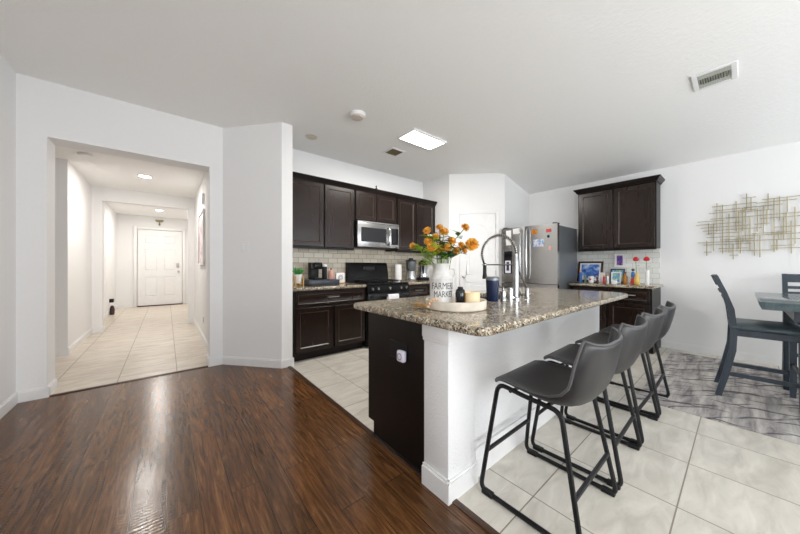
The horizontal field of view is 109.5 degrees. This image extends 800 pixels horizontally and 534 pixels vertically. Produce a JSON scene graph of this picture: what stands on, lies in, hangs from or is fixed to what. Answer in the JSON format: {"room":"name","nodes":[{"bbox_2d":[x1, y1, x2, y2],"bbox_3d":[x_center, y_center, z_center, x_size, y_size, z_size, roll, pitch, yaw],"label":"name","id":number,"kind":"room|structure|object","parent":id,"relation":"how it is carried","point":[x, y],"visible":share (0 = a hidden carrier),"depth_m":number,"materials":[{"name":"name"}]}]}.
{"room":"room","nodes":[
{"label":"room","id":0,"kind":"room"},
{"bbox_2d":[0,53,15,404],"bbox_3d":[-1.010,-0.240,-0.427,0.120,2.820,7.270,0,0,-40],"label":"wall","id":1,"kind":"structure","parent":0,"point":[7,74],"depth_m":2.27,"materials":[{"name":"white paint"}]},
{"bbox_2d":[0,392,17,418],"bbox_3d":[-0.996,1.123,-0.338,0.014,0.095,7.150,0,0,-40],"label":"baseboard","id":2,"kind":"structure","parent":1,"relation":"attached to","point":[6,406],"depth_m":2.27,"materials":[{"name":"white paint"}]},
{"bbox_2d":[55,158,91,348],"bbox_3d":[-5.636,-0.115,3.676,2.000,2.570,1.550,0,0,-40],"label":"wall","id":3,"kind":"structure","parent":0,"point":[73,192],"depth_m":3.87,"materials":[{"name":"white paint"}]},
{"bbox_2d":[104,202,115,313],"bbox_3d":[-6.708,-0.140,6.352,0.120,2.620,3.660,0,0,-40],"label":"wall","id":4,"kind":"structure","parent":0,"point":[109,213],"depth_m":6.84,"materials":[{"name":"white paint"}]},
{"bbox_2d":[16,73,222,391],"bbox_3d":[-2.806,-0.240,2.961,1.670,2.820,0.240,0,0,-40],"label":"wall","id":5,"kind":"structure","parent":0,"point":[48,114],"depth_m":2.59,"materials":[{"name":"white paint"}]},
{"bbox_2d":[17,354,222,402],"bbox_3d":[-2.771,1.123,2.981,1.510,0.095,0.254,0,0,-40],"label":"baseboard","id":6,"kind":"structure","parent":5,"relation":"attached to","point":[43,392],"depth_m":2.50,"materials":[{"name":"white paint"}]},
{"bbox_2d":[55,145,204,197],"bbox_3d":[-4.593,-1.450,3.591,3.700,0.100,3.010,0,0,-40],"label":"ceiling","id":7,"kind":"structure","parent":0,"point":[102,170],"depth_m":4.32,"materials":[{"name":"white"}]},
{"bbox_2d":[77,152,93,157],"bbox_3d":[-3.935,-1.385,3.533,0.140,0.030,0.140,0,0,-40],"label":"smoke detector","id":8,"kind":"object","parent":7,"relation":"attached to","point":[82,154],"visible":1,"depth_m":3.50,"materials":[{"name":"white plastic"}]},
{"bbox_2d":[92,186,194,327],"bbox_3d":[-4.711,-0.190,5.538,2.200,2.720,0.140,0,0,-40],"label":"wall","id":9,"kind":"structure","parent":0,"point":[100,195],"depth_m":5.09,"materials":[{"name":"white paint"}]},
{"bbox_2d":[106,202,187,218],"bbox_3d":[-5.960,-1.500,7.048,2.200,0.100,3.780,0,0,-40],"label":"ceiling","id":10,"kind":"structure","parent":0,"point":[119,208],"depth_m":7.52,"materials":[{"name":"white"}]},
{"bbox_2d":[116,213,187,305],"bbox_3d":[-7.119,-0.190,8.464,2.180,2.720,0.120,0,0,-40],"label":"wall","id":11,"kind":"structure","parent":0,"point":[125,223],"depth_m":7.95,"materials":[{"name":"white paint"}]},
{"bbox_2d":[133,226,185,306],"bbox_3d":[-7.099,0.018,8.377,1.180,2.305,0.040,0,0,-40],"label":"trim","id":12,"kind":"structure","parent":11,"relation":"attached to","point":[135,228],"depth_m":8.28,"materials":[{"name":"white paint"}]},
{"bbox_2d":[138,229,181,305],"bbox_3d":[-7.072,0.048,8.344,1.000,2.185,0.126,0,0,-40],"label":"door","id":13,"kind":"structure","parent":11,"relation":"in","point":[159,252],"depth_m":8.35,"materials":[{"name":"white paint"}]},
{"bbox_2d":[195,172,206,339],"bbox_3d":[-3.237,-0.115,4.713,0.120,2.570,3.010,0,0,-40],"label":"wall","id":14,"kind":"structure","parent":0,"point":[200,270],"depth_m":4.69,"materials":[{"name":"white paint"}]},
{"bbox_2d":[55,301,206,356],"bbox_3d":[-5.755,1.123,5.247,3.539,0.095,6.826,0,0,-36],"label":"baseboard","id":15,"kind":"structure","parent":14,"relation":"attached to","point":[63,351],"depth_m":4.55,"materials":[{"name":"white paint"}]},
{"bbox_2d":[198,208,204,264],"bbox_3d":[-3.197,-0.435,4.545,0.031,0.850,0.840,0,0,-40],"label":"framed print","id":16,"kind":"object","parent":14,"relation":"attached to","point":[201,217],"visible":0.99,"depth_m":4.54,"materials":[{"name":"white paper"}]},
{"bbox_2d":[199,213,202,263],"bbox_3d":[-3.191,-0.435,4.550,0.012,0.790,0.780,0,0,-40],"label":"picture","id":17,"kind":"object","parent":16,"relation":"attached to","point":[201,214],"depth_m":4.54},
{"bbox_2d":[222,356,293,368],"bbox_3d":[-1.679,1.123,3.302,0.875,0.095,0.186,0,0,-3],"label":"baseboard","id":18,"kind":"structure","parent":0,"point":[226,360],"depth_m":3.29,"materials":[{"name":"white paint"}]},
{"bbox_2d":[223,122,292,359],"bbox_3d":[-1.750,-0.240,3.419,0.622,2.820,0.780,0,0,-40],"label":"wall","id":19,"kind":"structure","parent":0,"point":[257,159],"depth_m":3.30,"materials":[{"name":"white paint"}]},
{"bbox_2d":[293,149,422,249],"bbox_3d":[-0.647,-0.240,4.760,2.788,2.820,0.120,0,0,-40],"label":"wall","id":20,"kind":"structure","parent":0,"point":[303,162],"depth_m":4.58,"materials":[{"name":"white paint"}]},
{"bbox_2d":[293,178,353,249],"bbox_3d":[-1.172,-0.699,4.011,1.019,0.932,0.335,0,0,-40],"label":"upper cabinet","id":21,"kind":"object","parent":20,"relation":"attached to","point":[323,214],"visible":0.7,"depth_m":3.88,"materials":[{"name":"brown wood"}]},
{"bbox_2d":[293,248,423,284],"bbox_3d":[-0.607,-0.007,4.708,2.783,0.545,0.012,0,0,-40],"label":"backsplash","id":22,"kind":"structure","parent":20,"relation":"attached to","point":[336,260],"depth_m":4.49,"materials":[{"name":"tile"}]},
{"bbox_2d":[354,190,395,223],"bbox_3d":[-0.468,-0.916,4.593,0.801,0.497,0.335,0,0,-40],"label":"upper cabinet","id":23,"kind":"object","parent":20,"relation":"attached to","point":[372,207],"visible":0.71,"depth_m":4.43,"materials":[{"name":"brown wood"}]},
{"bbox_2d":[293,171,436,205],"bbox_3d":[-0.380,-1.165,4.416,2.756,0.065,0.050,0,0,-40],"label":"crown molding","id":24,"kind":"structure","parent":23,"relation":"attached to","point":[297,175],"depth_m":4.21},
{"bbox_2d":[354,220,398,249],"bbox_3d":[-0.428,-0.482,4.545,0.790,0.401,0.460,0,0,-40],"label":"microwave","id":25,"kind":"object","parent":23,"relation":"attached to","point":[367,234],"visible":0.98,"depth_m":4.38,"materials":[{"name":"silver metal"}]},
{"bbox_2d":[385,198,434,252],"bbox_3d":[0.207,-0.699,5.152,0.943,0.932,0.335,0,0,-40],"label":"upper cabinet","id":26,"kind":"object","parent":20,"relation":"attached to","point":[412,217],"visible":0.7,"depth_m":4.96,"materials":[{"name":"brown wood"}]},
{"bbox_2d":[0,0,799,193],"bbox_3d":[1.488,-1.583,1.770,6.770,0.395,7.470,0,0,-40],"label":"ceiling","id":27,"kind":"structure","parent":0,"point":[544,95],"depth_m":2.41,"materials":[{"name":"white"}]},
{"bbox_2d":[305,134,316,139],"bbox_3d":[-1.132,-1.646,3.606,0.150,0.008,0.150,0,0,-40],"label":"cover plate","id":28,"kind":"object","parent":27,"relation":"attached to","point":[308,136],"visible":1,"depth_m":3.58,"materials":[{"name":"beige plastic"}]},
{"bbox_2d":[350,110,365,120],"bbox_3d":[-0.460,-1.627,3.066,0.170,0.047,0.170,0,0,-40],"label":"smoke detector","id":29,"kind":"object","parent":27,"relation":"attached to","point":[358,115],"visible":1,"depth_m":3.02,"materials":[{"name":"white paint"}]},
{"bbox_2d":[382,147,405,156],"bbox_3d":[-0.086,-1.643,4.082,0.250,0.013,0.240,0,0,-40],"label":"ceiling vent","id":30,"kind":"object","parent":27,"relation":"in","point":[392,151],"visible":1,"depth_m":4.08,"materials":[{"name":"metal"}]},
{"bbox_2d":[397,128,446,150],"bbox_3d":[0.293,-1.639,3.678,0.590,0.022,0.315,0,0,-40],"label":"recessed light","id":31,"kind":"object","parent":27,"relation":"in","point":[414,136],"visible":1,"depth_m":3.64,"materials":[{"name":"white paint"}]},
{"bbox_2d":[400,131,442,148],"bbox_3d":[0.293,-1.640,3.678,0.550,0.016,0.275,0,0,-40],"label":"diffuser","id":32,"kind":"object","parent":31,"relation":"attached to","point":[421,139],"depth_m":3.64,"materials":[{"name":"white"}]},
{"bbox_2d":[691,60,737,91],"bbox_3d":[2.737,-1.643,2.461,0.325,0.013,0.263,0,0,-40],"label":"ceiling vent","id":33,"kind":"object","parent":27,"relation":"in","point":[729,71],"visible":1,"depth_m":2.44,"materials":[{"name":"metal"}]},
{"bbox_2d":[0,304,799,533],"bbox_3d":[-1.504,1.220,3.818,8.750,0.100,14.440,0,0,-40],"label":"floor","id":34,"kind":"structure","parent":0,"point":[218,449],"depth_m":1.68,"materials":[{"name":"wood"}]},
{"bbox_2d":[49,365,207,396],"bbox_3d":[-2.693,1.167,2.918,1.210,0.006,0.040,0,0,-40],"label":"threshold","id":35,"kind":"object","parent":34,"relation":"on","point":[207,365],"visible":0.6,"depth_m":2.85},
{"bbox_2d":[293,287,364,361],"bbox_3d":[-1.067,0.736,3.895,1.034,0.868,0.648,0,0,-40],"label":"base cabinet","id":36,"kind":"object","parent":34,"relation":"on","point":[325,322],"visible":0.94,"depth_m":3.64,"materials":[{"name":"brown wood"}]},
{"bbox_2d":[293,283,365,291],"bbox_3d":[-1.073,0.282,3.902,1.034,0.040,0.631,0,0,-40],"label":"countertop","id":37,"kind":"structure","parent":36,"relation":"on","point":[299,287],"depth_m":3.66,"materials":[{"name":"stone"}]},
{"bbox_2d":[293,267,303,285],"bbox_3d":[-1.353,0.136,3.744,0.180,0.249,0.185,0,0,-21],"label":"potted plant","id":38,"kind":"object","parent":37,"relation":"on","point":[297,273],"visible":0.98,"depth_m":3.71,"materials":[{"name":"green plant"}]},
{"bbox_2d":[301,279,339,285],"bbox_3d":[-1.107,0.224,3.943,0.440,0.075,0.312,0,0,-40],"label":"tray","id":39,"kind":"object","parent":37,"relation":"on","point":[309,282],"visible":0.93,"depth_m":3.82,"materials":[{"name":"metal"}]},
{"bbox_2d":[308,262,322,279],"bbox_3d":[-1.172,0.068,3.911,0.120,0.235,0.240,0,0,-40],"label":"coffee maker","id":40,"kind":"object","parent":39,"relation":"on","point":[313,267],"visible":1,"depth_m":3.90,"materials":[{"name":"black plastic"}]},
{"bbox_2d":[322,264,326,278],"bbox_3d":[-1.062,0.081,3.975,0.070,0.208,0.070,0,0,-40],"label":"canister","id":41,"kind":"object","parent":39,"relation":"on","point":[324,269],"visible":0.81,"depth_m":3.95,"materials":[{"name":"plastic"}]},
{"bbox_2d":[328,268,333,278],"bbox_3d":[-0.980,0.108,4.017,0.092,0.153,0.092,0,0,-40],"label":"canister","id":42,"kind":"object","parent":39,"relation":"on","point":[330,272],"visible":0.95,"depth_m":3.98,"materials":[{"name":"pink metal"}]},
{"bbox_2d":[335,273,344,283],"bbox_3d":[-0.900,0.181,4.226,0.150,0.160,0.060,0,0,-40],"label":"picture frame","id":43,"kind":"object","parent":37,"relation":"on","point":[341,276],"visible":0.87,"depth_m":4.21,"materials":[{"name":"white metal"}]},
{"bbox_2d":[346,262,408,346],"bbox_3d":[-0.337,0.546,4.447,0.782,1.208,0.696,0,0,-40],"label":"gas range","id":44,"kind":"object","parent":34,"relation":"on","point":[374,276],"visible":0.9,"depth_m":4.40,"materials":[{"name":"black metal"}]},
{"bbox_2d":[348,281,408,284],"bbox_3d":[-0.341,0.265,4.452,0.782,0.020,0.565,0,0,-40],"label":"cooktop","id":45,"kind":"object","parent":44,"relation":"in","point":[355,282],"depth_m":4.37,"materials":[{"name":"metal"}]},
{"bbox_2d":[387,294,398,298],"bbox_3d":[-0.103,0.513,4.204,0.200,0.194,0.046,0,0,-40],"label":"dish towel","id":46,"kind":"object","parent":44,"relation":"hanging from","point":[390,296],"visible":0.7,"depth_m":4.18,"materials":[{"name":"fabric"}]},
{"bbox_2d":[288,366,499,533],"bbox_3d":[0.798,1.167,0.764,0.035,0.007,6.560,0,0,-40],"label":"threshold","id":47,"kind":"object","parent":34,"relation":"on","point":[456,502],"visible":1,"depth_m":1.76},
{"bbox_2d":[369,312,423,473],"bbox_3d":[0.873,0.739,2.543,2.393,0.862,0.605,0,0,-40],"label":"base cabinet","id":48,"kind":"object","parent":34,"relation":"on","point":[396,388],"visible":0.21,"depth_m":1.75,"materials":[{"name":"brown wood"}]},
{"bbox_2d":[390,339,406,361],"bbox_3d":[-0.013,0.517,1.741,0.009,0.105,0.164,0,0,-40],"label":"wall outlet","id":49,"kind":"object","parent":48,"relation":"attached to","point":[395,345],"visible":0.84,"depth_m":1.75,"materials":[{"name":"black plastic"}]},
{"bbox_2d":[397,350,405,362],"bbox_3d":[0.008,0.538,1.686,0.033,0.068,0.064,0,0,-40],"label":"plug","id":50,"kind":"object","parent":49,"relation":"attached to","point":[401,355],"visible":1,"depth_m":1.67,"materials":[{"name":"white plastic"}]},
{"bbox_2d":[353,287,627,336],"bbox_3d":[0.952,0.282,2.387,2.490,0.040,1.105,0,0,-40],"label":"countertop","id":51,"kind":"structure","parent":48,"relation":"on","point":[543,304],"depth_m":1.70,"materials":[{"name":"stone"}]},
{"bbox_2d":[413,298,439,307],"bbox_3d":[0.163,0.220,1.695,0.190,0.063,0.079,0,0,28],"label":"bead garland","id":52,"kind":"object","parent":51,"relation":"on","point":[416,304],"visible":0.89,"depth_m":1.68,"materials":[{"name":"brown wood"}]},
{"bbox_2d":[426,296,486,311],"bbox_3d":[0.348,0.234,1.770,0.374,0.054,0.374,0,0,-40],"label":"round tray","id":53,"kind":"object","parent":51,"relation":"on","point":[435,305],"visible":0.73,"depth_m":1.61,"materials":[{"name":"white wood"}]},
{"bbox_2d":[427,263,455,302],"bbox_3d":[0.262,0.116,1.801,0.148,0.262,0.148,0,0,-40],"label":"vase","id":54,"kind":"object","parent":53,"relation":"on","point":[441,279],"visible":0.88,"depth_m":1.75,"materials":[{"name":"white ceramic"}]},
{"bbox_2d":[408,242,433,263],"bbox_3d":[0.148,-0.018,1.790,0.192,0.270,0.118,0,0,-4],"label":"flower","id":55,"kind":"object","parent":54,"relation":"in","point":[412,245],"visible":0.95,"depth_m":1.78,"materials":[{"name":"green plant"}]},
{"bbox_2d":[416,248,437,265],"bbox_3d":[0.167,0.003,1.795,0.179,0.228,0.196,0,0,-40],"label":"leafy sprig","id":56,"kind":"object","parent":54,"relation":"in","point":[425,255],"visible":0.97,"depth_m":1.75,"materials":[{"name":"green plant"}]},
{"bbox_2d":[423,227,439,262],"bbox_3d":[0.202,-0.068,1.808,0.152,0.369,0.135,0,0,-40],"label":"flower","id":57,"kind":"object","parent":54,"relation":"in","point":[427,230],"visible":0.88,"depth_m":1.79,"materials":[{"name":"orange plant"}]},
{"bbox_2d":[424,237,438,257],"bbox_3d":[0.220,-0.036,1.804,0.125,0.305,0.108,0,0,-40],"label":"flower","id":58,"kind":"object","parent":54,"relation":"in","point":[427,240],"visible":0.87,"depth_m":1.79,"materials":[{"name":"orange plant"}]},
{"bbox_2d":[424,241,443,262],"bbox_3d":[0.220,-0.019,1.778,0.116,0.272,0.141,0,0,-40],"label":"flower","id":59,"kind":"object","parent":54,"relation":"in","point":[431,247],"visible":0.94,"depth_m":1.76,"materials":[{"name":"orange plant"}]},
{"bbox_2d":[431,224,450,262],"bbox_3d":[0.260,-0.079,1.821,0.138,0.391,0.123,0,0,28],"label":"flower","id":60,"kind":"object","parent":54,"relation":"in","point":[439,226],"visible":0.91,"depth_m":1.82,"materials":[{"name":"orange plant"}]},
{"bbox_2d":[435,227,448,262],"bbox_3d":[0.272,-0.065,1.798,0.127,0.363,0.113,0,0,-40],"label":"flower","id":61,"kind":"object","parent":54,"relation":"in","point":[443,231],"visible":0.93,"depth_m":1.79,"materials":[{"name":"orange plant"}]},
{"bbox_2d":[435,243,453,261],"bbox_3d":[0.278,-0.013,1.788,0.119,0.259,0.108,0,0,-10],"label":"flower","id":62,"kind":"object","parent":54,"relation":"in","point":[448,247],"visible":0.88,"depth_m":1.76,"materials":[{"name":"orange plant"}]},
{"bbox_2d":[442,237,457,262],"bbox_3d":[0.308,-0.035,1.812,0.151,0.303,0.121,0,0,-40],"label":"flower","id":63,"kind":"object","parent":54,"relation":"in","point":[452,240],"visible":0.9,"depth_m":1.79,"materials":[{"name":"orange plant"}]},
{"bbox_2d":[444,248,467,263],"bbox_3d":[0.342,-0.001,1.810,0.134,0.236,0.168,0,0,-40],"label":"flower","id":64,"kind":"object","parent":54,"relation":"in","point":[464,250],"visible":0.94,"depth_m":1.79,"materials":[{"name":"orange plant"}]},
{"bbox_2d":[444,223,468,263],"bbox_3d":[0.352,-0.078,1.806,0.169,0.390,0.129,0,0,-29],"label":"flower","id":65,"kind":"object","parent":54,"relation":"in","point":[465,226],"visible":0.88,"depth_m":1.79,"materials":[{"name":"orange plant"}]},
{"bbox_2d":[449,238,478,268],"bbox_3d":[0.390,-0.032,1.804,0.171,0.298,0.175,0,0,-40],"label":"flower","id":66,"kind":"object","parent":54,"relation":"in","point":[472,244],"visible":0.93,"depth_m":1.78,"materials":[{"name":"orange plant"}]},
{"bbox_2d":[455,287,464,302],"bbox_3d":[0.367,0.186,1.718,0.060,0.121,0.060,0,0,-40],"label":"bottle","id":67,"kind":"object","parent":53,"relation":"on","point":[460,292],"visible":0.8,"depth_m":1.69,"materials":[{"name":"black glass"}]},
{"bbox_2d":[465,291,479,302],"bbox_3d":[0.435,0.202,1.720,0.101,0.090,0.100,0,0,-40],"label":"candle jar","id":68,"kind":"object","parent":53,"relation":"on","point":[470,296],"visible":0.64,"depth_m":1.68,"materials":[{"name":"beige wax"}]},
{"bbox_2d":[486,276,498,300],"bbox_3d":[0.694,0.170,2.119,0.098,0.182,0.098,0,0,-40],"label":"tumbler","id":69,"kind":"object","parent":51,"relation":"on","point":[492,282],"visible":0.99,"depth_m":2.08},
{"bbox_2d":[499,286,506,300],"bbox_3d":[0.774,0.208,2.162,0.048,0.106,0.082,0,0,-40],"label":"soap dispenser","id":70,"kind":"object","parent":51,"relation":"on","point":[503,292],"visible":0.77,"depth_m":2.13,"materials":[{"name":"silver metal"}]},
{"bbox_2d":[480,234,526,299],"bbox_3d":[0.863,-0.004,2.371,0.183,0.530,0.357,0,0,-40],"label":"kitchen faucet","id":71,"kind":"object","parent":51,"relation":"on","point":[516,272],"visible":0.98,"depth_m":2.22,"materials":[{"name":"silver metal"}]},
{"bbox_2d":[507,287,512,299],"bbox_3d":[0.853,0.213,2.185,0.044,0.096,0.043,0,0,-40],"label":"cylinder","id":72,"kind":"object","parent":51,"relation":"on","point":[509,289],"visible":1,"depth_m":2.17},
{"bbox_2d":[408,284,429,296],"bbox_3d":[0.309,0.736,5.033,0.948,0.868,0.648,0,0,-40],"label":"base cabinet","id":73,"kind":"object","parent":34,"relation":"on","point":[416,290],"visible":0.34,"depth_m":4.67,"materials":[{"name":"brown wood"}]},
{"bbox_2d":[400,280,429,284],"bbox_3d":[0.303,0.282,5.041,0.950,0.040,0.631,0,0,-40],"label":"countertop","id":74,"kind":"structure","parent":73,"relation":"on","point":[417,281],"depth_m":4.78,"materials":[{"name":"stone"}]},
{"bbox_2d":[395,262,401,279],"bbox_3d":[-0.034,0.096,4.904,0.150,0.330,0.150,0,0,-40],"label":"paper towel roll","id":75,"kind":"object","parent":74,"relation":"on","point":[398,268],"visible":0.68,"depth_m":4.85,"materials":[{"name":"white paper"}]},
{"bbox_2d":[405,258,416,280],"bbox_3d":[0.174,0.061,4.998,0.261,0.400,0.210,0,0,-40],"label":"food processor","id":76,"kind":"object","parent":74,"relation":"on","point":[410,264],"visible":1,"depth_m":4.93,"materials":[{"name":"metal"}]},
{"bbox_2d":[406,261,415,270],"bbox_3d":[0.193,0.005,5.014,0.190,0.169,0.190,0,0,-40],"label":"bowl","id":77,"kind":"object","parent":76,"relation":"on","point":[411,264],"depth_m":4.93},
{"bbox_2d":[417,260,428,279],"bbox_3d":[0.421,0.076,5.202,0.240,0.370,0.240,0,0,-40],"label":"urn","id":78,"kind":"object","parent":74,"relation":"on","point":[422,270],"visible":0.71,"depth_m":5.12,"materials":[{"name":"silver metal"}]},
{"bbox_2d":[501,222,576,288],"bbox_3d":[2.336,0.240,4.787,0.898,1.800,0.910,0,0,-40],"label":"refrigerator","id":79,"kind":"object","parent":34,"relation":"on","point":[540,267],"visible":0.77,"depth_m":4.47,"materials":[{"name":"metal"}]},
{"bbox_2d":[533,239,543,246],"bbox_3d":[2.155,-0.357,4.401,0.004,0.115,0.165,0,0,-40],"label":"postcard","id":80,"kind":"object","parent":79,"relation":"attached to","point":[538,242],"visible":1,"depth_m":4.40},
{"bbox_2d":[480,327,622,533],"bbox_3d":[0.776,0.736,1.431,0.518,0.868,0.537,0,0,-40],"label":"bar stool","id":81,"kind":"object","parent":34,"relation":"on","point":[594,367],"visible":1,"depth_m":1.31,"materials":[{"name":"grey leather"}]},
{"bbox_2d":[531,314,647,489],"bbox_3d":[1.206,0.736,1.787,0.518,0.868,0.537,0,0,-41],"label":"bar stool","id":82,"kind":"object","parent":34,"relation":"on","point":[633,336],"visible":0.62,"depth_m":1.61,"materials":[{"name":"grey leather"}]},
{"bbox_2d":[564,306,664,443],"bbox_3d":[1.633,0.736,2.139,0.518,0.868,0.537,0,0,-39],"label":"bar stool","id":83,"kind":"object","parent":34,"relation":"on","point":[655,321],"visible":0.61,"depth_m":1.97,"materials":[{"name":"grey leather"}]},
{"bbox_2d":[571,285,660,353],"bbox_3d":[3.210,0.736,4.252,0.664,0.868,0.970,0,0,-40],"label":"base cabinet","id":84,"kind":"object","parent":34,"relation":"on","point":[638,301],"visible":0.3,"depth_m":3.92,"materials":[{"name":"brown wood"}]},
{"bbox_2d":[569,282,662,288],"bbox_3d":[3.222,0.282,4.252,0.647,0.040,1.015,0,0,-40],"label":"countertop","id":85,"kind":"structure","parent":84,"relation":"on","point":[618,285],"depth_m":4.00,"materials":[{"name":"stone"}]},
{"bbox_2d":[577,261,603,281],"bbox_3d":[3.158,0.092,4.695,0.094,0.339,0.360,0,0,-40],"label":"picture frame","id":86,"kind":"object","parent":85,"relation":"on","point":[589,268],"visible":0.63,"depth_m":4.70,"materials":[{"name":"black paper"}]},
{"bbox_2d":[581,264,599,278],"bbox_3d":[3.159,0.093,4.696,0.062,0.237,0.256,0,0,-40],"label":"picture","id":87,"kind":"object","parent":86,"relation":"attached to","point":[587,269],"depth_m":4.69},
{"bbox_2d":[611,272,621,282],"bbox_3d":[3.316,0.177,4.333,0.057,0.170,0.125,0,0,-40],"label":"picture frame","id":88,"kind":"object","parent":85,"relation":"on","point":[614,275],"visible":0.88,"depth_m":4.33,"materials":[{"name":"white plastic"}]},
{"bbox_2d":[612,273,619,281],"bbox_3d":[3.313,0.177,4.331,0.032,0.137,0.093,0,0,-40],"label":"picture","id":89,"kind":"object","parent":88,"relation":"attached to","point":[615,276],"depth_m":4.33},
{"bbox_2d":[610,269,624,282],"bbox_3d":[3.405,0.152,4.419,0.063,0.219,0.185,0,0,-40],"label":"picture frame","id":90,"kind":"object","parent":85,"relation":"on","point":[611,270],"visible":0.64,"depth_m":4.40,"materials":[{"name":"wood"}]},
{"bbox_2d":[612,270,622,280],"bbox_3d":[3.401,0.152,4.417,0.036,0.175,0.141,0,0,-40],"label":"picture","id":91,"kind":"object","parent":90,"relation":"attached to","point":[612,270],"depth_m":4.38},
{"bbox_2d":[634,273,639,283],"bbox_3d":[3.365,0.178,4.012,0.068,0.165,0.068,0,0,-40],"label":"vase","id":92,"kind":"object","parent":85,"relation":"on","point":[636,279],"visible":1,"depth_m":3.99,"materials":[{"name":"ceramic"}]},
{"bbox_2d":[645,270,649,284],"bbox_3d":[3.436,0.161,3.926,0.048,0.200,0.048,0,0,-40],"label":"glass vase","id":93,"kind":"object","parent":85,"relation":"on","point":[647,272],"visible":1,"depth_m":3.91,"materials":[{"name":"glass"}]},
{"bbox_2d":[596,301,675,415],"bbox_3d":[2.052,0.736,2.486,0.518,0.868,0.537,0,0,-41],"label":"bar stool","id":94,"kind":"object","parent":34,"relation":"on","point":[669,308],"visible":0.45,"depth_m":2.28,"materials":[{"name":"grey leather"}]},
{"bbox_2d":[636,351,799,444],"bbox_3d":[3.884,1.165,1.980,2.130,0.010,3.100,0,0,-40],"label":"area rug","id":95,"kind":"object","parent":34,"relation":"on","point":[764,408],"visible":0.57,"depth_m":2.49,"materials":[{"name":"fabric"}]},
{"bbox_2d":[711,274,799,411],"bbox_3d":[3.166,0.622,2.522,0.450,1.075,0.530,0,0,-43],"label":"dining chair","id":96,"kind":"object","parent":95,"relation":"on","point":[752,328],"visible":1,"depth_m":2.47,"materials":[{"name":"paint"}]},
{"bbox_2d":[727,318,799,335],"bbox_3d":[3.204,0.522,2.480,0.450,0.062,0.417,0,0,-43],"label":"seat cushion","id":97,"kind":"object","parent":96,"relation":"on","point":[750,326],"depth_m":2.39,"materials":[{"name":"grey leather"}]},
{"bbox_2d":[755,292,799,389],"bbox_3d":[3.769,0.715,1.860,1.200,0.890,1.762,0,0,-40],"label":"dining table","id":98,"kind":"object","parent":95,"relation":"on","point":[789,304],"visible":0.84,"depth_m":2.35,"materials":[{"name":"paint"}]},
{"bbox_2d":[782,274,799,369],"bbox_3d":[4.155,0.622,2.782,0.530,1.075,0.450,0,0,-40],"label":"dining chair","id":99,"kind":"object","parent":95,"relation":"on","point":[786,278],"visible":0.18,"depth_m":3.04,"materials":[{"name":"paint"}]},
{"bbox_2d":[423,173,528,292],"bbox_3d":[1.471,-0.250,5.639,1.605,2.840,1.466,0,0,-40],"label":"wall","id":100,"kind":"structure","parent":0,"point":[452,193],"depth_m":5.08,"materials":[{"name":"white paint"}]},
{"bbox_2d":[460,214,495,290],"bbox_3d":[1.384,0.117,4.997,0.630,2.075,0.096,0,0,5],"label":"door","id":101,"kind":"structure","parent":100,"relation":"in","point":[482,227],"depth_m":5.02,"materials":[{"name":"white paint"}]},
{"bbox_2d":[456,210,499,289],"bbox_3d":[1.383,0.090,5.036,0.770,2.160,0.018,0,0,5],"label":"trim","id":102,"kind":"structure","parent":100,"relation":"attached to","point":[497,212],"depth_m":5.01,"materials":[{"name":"white paint"}]},
{"bbox_2d":[424,306,598,479],"bbox_3d":[1.118,0.737,2.237,2.425,0.866,0.173,0,0,-40],"label":"wall","id":103,"kind":"structure","parent":0,"point":[460,384],"depth_m":1.54,"materials":[{"name":"white paint"}]},
{"bbox_2d":[422,324,476,346],"bbox_3d":[0.275,0.351,1.531,0.255,0.094,0.189,0,0,-40],"label":"trim","id":104,"kind":"structure","parent":103,"relation":"attached to","point":[440,336],"depth_m":1.44,"materials":[{"name":"white paint"}]},
{"bbox_2d":[422,401,564,505],"bbox_3d":[1.117,1.093,2.227,2.440,0.155,0.188,0,0,-40],"label":"baseboard","id":105,"kind":"structure","parent":103,"relation":"attached to","point":[449,490],"depth_m":1.54,"materials":[{"name":"white paint"}]},
{"bbox_2d":[529,141,799,360],"bbox_3d":[4.046,-0.140,3.879,0.120,2.620,7.460,0,0,-40],"label":"wall","id":106,"kind":"structure","parent":0,"point":[689,192],"depth_m":3.67,"materials":[{"name":"white paint"}]},
{"bbox_2d":[578,181,659,251],"bbox_3d":[3.343,-0.712,4.361,0.321,0.957,0.962,0,0,-40],"label":"upper cabinet","id":107,"kind":"object","parent":106,"relation":"attached to","point":[624,217],"visible":0.98,"depth_m":4.20,"materials":[{"name":"brown wood"}]},
{"bbox_2d":[573,174,664,194],"bbox_3d":[3.320,-1.208,4.342,0.368,0.065,1.066,0,0,-40],"label":"crown molding","id":108,"kind":"structure","parent":107,"relation":"attached to","point":[659,178],"depth_m":4.14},
{"bbox_2d":[580,249,659,283],"bbox_3d":[3.448,0.007,4.498,0.012,0.515,1.025,0,0,-40],"label":"backsplash","id":109,"kind":"structure","parent":106,"relation":"attached to","point":[607,257],"depth_m":4.34,"materials":[{"name":"tile"}]},
{"bbox_2d":[614,254,624,266],"bbox_3d":[3.460,-0.087,4.449,0.018,0.215,0.135,0,0,-40],"label":"photo","id":110,"kind":"object","parent":109,"relation":"attached to","point":[619,259],"visible":1,"depth_m":4.45,"materials":[{"name":"purple paper"}]},
{"bbox_2d":[617,255,622,264],"bbox_3d":[3.462,-0.087,4.450,0.008,0.155,0.075,0,0,-40],"label":"picture","id":111,"kind":"object","parent":110,"relation":"attached to","point":[619,257],"depth_m":4.44},
{"bbox_2d":[662,340,797,366],"bbox_3d":[5.041,1.123,2.571,0.014,0.095,3.935,0,0,-40],"label":"baseboard","id":112,"kind":"structure","parent":106,"relation":"attached to","point":[763,359],"depth_m":3.66,"materials":[{"name":"white paint"}]},
{"bbox_2d":[696,193,799,258],"bbox_3d":[4.299,-0.487,3.453,0.033,0.809,0.941,0,0,-40],"label":"wall art","id":113,"kind":"object","parent":106,"relation":"attached to","point":[767,199],"visible":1,"depth_m":3.43,"materials":[{"name":"gold metal"}]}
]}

